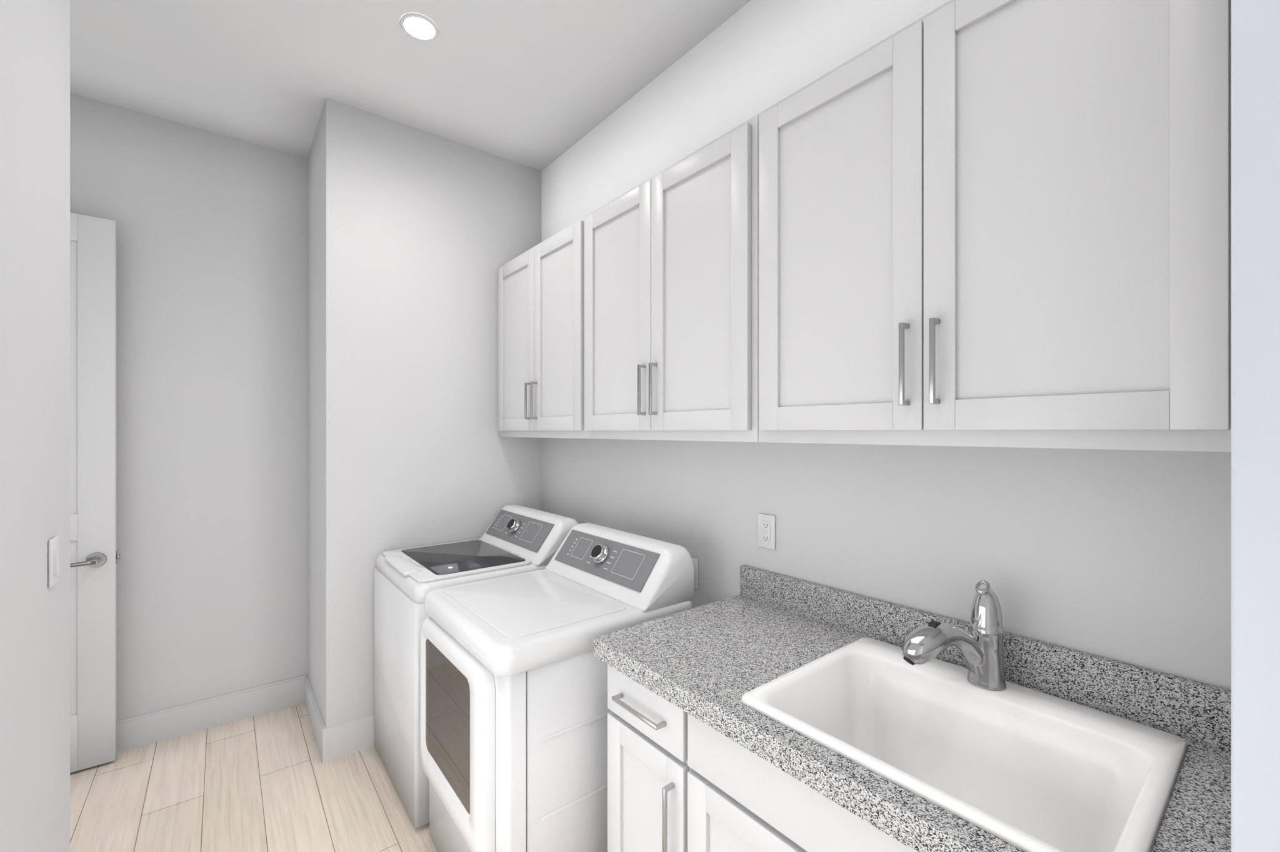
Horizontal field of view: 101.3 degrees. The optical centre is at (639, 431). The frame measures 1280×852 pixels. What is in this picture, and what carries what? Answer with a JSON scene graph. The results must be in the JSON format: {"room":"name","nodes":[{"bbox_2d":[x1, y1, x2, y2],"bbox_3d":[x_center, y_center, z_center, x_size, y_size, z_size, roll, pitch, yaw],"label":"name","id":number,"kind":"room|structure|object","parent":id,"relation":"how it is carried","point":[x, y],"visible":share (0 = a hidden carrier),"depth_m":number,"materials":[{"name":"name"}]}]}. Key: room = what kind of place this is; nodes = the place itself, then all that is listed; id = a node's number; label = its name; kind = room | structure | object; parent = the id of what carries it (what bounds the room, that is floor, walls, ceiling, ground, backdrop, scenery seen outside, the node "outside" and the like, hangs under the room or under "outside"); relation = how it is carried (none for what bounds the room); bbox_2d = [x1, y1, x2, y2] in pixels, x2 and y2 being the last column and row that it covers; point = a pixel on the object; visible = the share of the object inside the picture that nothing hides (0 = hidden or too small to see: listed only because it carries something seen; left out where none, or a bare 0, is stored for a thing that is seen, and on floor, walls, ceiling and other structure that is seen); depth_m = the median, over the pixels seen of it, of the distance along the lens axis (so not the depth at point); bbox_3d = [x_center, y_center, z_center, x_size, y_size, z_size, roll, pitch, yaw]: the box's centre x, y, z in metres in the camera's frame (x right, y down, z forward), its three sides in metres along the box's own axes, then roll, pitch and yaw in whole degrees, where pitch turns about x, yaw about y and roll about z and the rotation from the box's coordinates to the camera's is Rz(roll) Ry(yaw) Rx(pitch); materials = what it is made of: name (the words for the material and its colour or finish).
{"room":"laundry room","nodes":[
{"label":"laundry room","id":0,"kind":"room"},
{"bbox_2d":[0,0,69,851],"bbox_3d":[-0.866,-0.010,-0.293,1.060,3.020,3.620,0,0,-38],"label":"wall","id":1,"kind":"structure","parent":0,"point":[35,34],"depth_m":1.16,"materials":[{"name":"paint"}]},
{"bbox_2d":[48,536,59,588],"bbox_3d":[-1.445,0.322,1.297,0.012,0.115,0.070,0,0,-38],"label":"light switch","id":2,"kind":"object","parent":1,"relation":"attached to","point":[54,569],"visible":1,"depth_m":1.28,"materials":[{"name":"white plastic"}]},
{"bbox_2d":[70,93,307,721],"bbox_3d":[-2.578,-0.010,2.422,1.760,3.020,0.120,0,0,-38],"label":"wall","id":3,"kind":"structure","parent":0,"point":[212,227],"depth_m":2.65,"materials":[{"name":"paint"}]},
{"bbox_2d":[70,213,119,773],"bbox_3d":[-2.721,0.269,2.109,0.903,2.438,0.164,0,0,-38],"label":"door","id":4,"kind":"structure","parent":3,"relation":"in","point":[94,557],"depth_m":2.32,"materials":[{"name":"white paint"}]},
{"bbox_2d":[116,675,374,763],"bbox_3d":[-0.996,1.427,1.405,2.728,0.146,3.440,0,0,-38],"label":"baseboard","id":5,"kind":"structure","parent":3,"relation":"attached to","point":[340,740],"depth_m":2.58,"materials":[{"name":"white paint"}]},
{"bbox_2d":[70,703,438,851],"bbox_3d":[-0.553,1.530,0.800,3.030,0.060,5.180,0,0,-38],"label":"floor","id":6,"kind":"structure","parent":0,"point":[262,783],"depth_m":2.15,"materials":[{"name":"beige wood"}]},
{"bbox_2d":[374,505,578,828],"bbox_3d":[-0.759,0.951,2.446,0.737,1.098,0.691,0,0,-38],"label":"washer","id":7,"kind":"object","parent":6,"relation":"on","point":[520,539],"visible":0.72,"depth_m":2.23,"materials":[{"name":"white metal"}]},
{"bbox_2d":[420,523,694,851],"bbox_3d":[-0.304,0.951,1.871,0.741,1.098,0.691,0,0,-38],"label":"dryer","id":8,"kind":"object","parent":6,"relation":"on","point":[514,710],"visible":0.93,"depth_m":1.57,"materials":[{"name":"white metal"}]},
{"bbox_2d":[607,665,916,851],"bbox_3d":[0.494,1.069,1.203,0.644,0.862,1.164,0,0,-38],"label":"base cabinet","id":9,"kind":"object","parent":6,"relation":"on","point":[676,784],"visible":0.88,"depth_m":1.20,"materials":[{"name":"white paint"}]},
{"bbox_2d":[593,565,1231,851],"bbox_3d":[0.489,0.558,1.217,0.634,0.160,1.196,0,0,-38],"label":"countertop","id":10,"kind":"structure","parent":9,"relation":"on","point":[702,660],"depth_m":1.14,"materials":[{"name":"stone"}]},
{"bbox_2d":[901,580,1006,691],"bbox_3d":[0.697,0.457,1.163,0.267,0.232,0.074,0,0,-19],"label":"faucet","id":11,"kind":"object","parent":10,"relation":"on","point":[982,649],"visible":1,"depth_m":1.16,"materials":[{"name":"silver metal"}]},
{"bbox_2d":[740,637,1188,851],"bbox_3d":[0.617,0.726,1.058,0.540,0.316,0.632,0,0,-38],"label":"utility sink","id":12,"kind":"object","parent":10,"relation":"in","point":[1035,771],"visible":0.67,"depth_m":1.10,"materials":[{"name":"white ceramic"}]},
{"bbox_2d":[70,0,751,171],"bbox_3d":[-0.553,-1.560,0.800,3.030,0.080,5.180,0,0,-38],"label":"ceiling","id":13,"kind":"structure","parent":0,"point":[522,82],"depth_m":2.15,"materials":[{"name":"paint"}]},
{"bbox_2d":[400,13,438,41],"bbox_3d":[-0.829,-1.516,1.973,0.134,0.007,0.134,0,0,-38],"label":"recessed light","id":14,"kind":"object","parent":13,"relation":"in","point":[419,27],"visible":1,"depth_m":1.97,"materials":[{"name":"white plastic"}]},
{"bbox_2d":[307,97,541,728],"bbox_3d":[-1.204,-0.010,3.080,1.210,3.020,0.800,0,0,-38],"label":"wall","id":15,"kind":"structure","parent":0,"point":[410,230],"depth_m":2.60,"materials":[{"name":"paint"}]},
{"bbox_2d":[541,0,1231,689],"bbox_3d":[0.317,-0.010,2.044,0.120,3.020,2.715,0,0,-38],"label":"wall","id":16,"kind":"structure","parent":0,"point":[1124,556],"depth_m":1.49,"materials":[{"name":"paint"}]},
{"bbox_2d":[497,215,586,438],"bbox_3d":[-0.420,-0.435,2.613,0.319,0.934,0.901,0,0,-38],"label":"upper cabinet","id":17,"kind":"object","parent":16,"relation":"attached to","point":[540,291],"visible":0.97,"depth_m":2.47,"materials":[{"name":"white paint"}]},
{"bbox_2d":[584,114,758,442],"bbox_3d":[0.140,-0.435,1.909,0.319,0.934,0.894,0,0,-38],"label":"upper cabinet","id":18,"kind":"object","parent":16,"relation":"attached to","point":[671,261],"visible":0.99,"depth_m":1.74,"materials":[{"name":"white paint"}]},
{"bbox_2d":[691,558,698,588],"bbox_3d":[0.233,0.536,2.000,0.065,0.111,0.030,0,0,-38],"label":"dryer outlet","id":19,"kind":"object","parent":16,"relation":"attached to","point":[695,561],"visible":0.15,"depth_m":1.98,"materials":[{"name":"white plastic"}]},
{"bbox_2d":[758,513,775,549],"bbox_3d":[0.432,0.343,1.794,0.009,0.115,0.070,0,0,-38],"label":"outlet","id":20,"kind":"object","parent":16,"relation":"attached to","point":[766,523],"visible":1,"depth_m":1.79,"materials":[{"name":"white plastic"}]},
{"bbox_2d":[758,0,1231,452],"bbox_3d":[0.702,-0.435,1.202,0.319,0.934,0.908,0,0,-38],"label":"upper cabinet","id":21,"kind":"object","parent":16,"relation":"attached to","point":[992,223],"visible":0.98,"depth_m":1.01,"materials":[{"name":"white paint"}]},
{"bbox_3d":[1.398,-0.010,0.182,0.745,3.020,1.545,0,0,-39],"label":"wall","id":22,"kind":"structure","parent":0,"visible":0},
{"bbox_2d":[1231,0,1279,851],"bbox_3d":[0.663,0.265,0.492,0.020,2.470,0.144,0,0,-38],"label":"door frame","id":23,"kind":"structure","parent":22,"relation":"attached to","point":[1255,24],"depth_m":0.53,"materials":[{"name":"white paint"}]}
]}

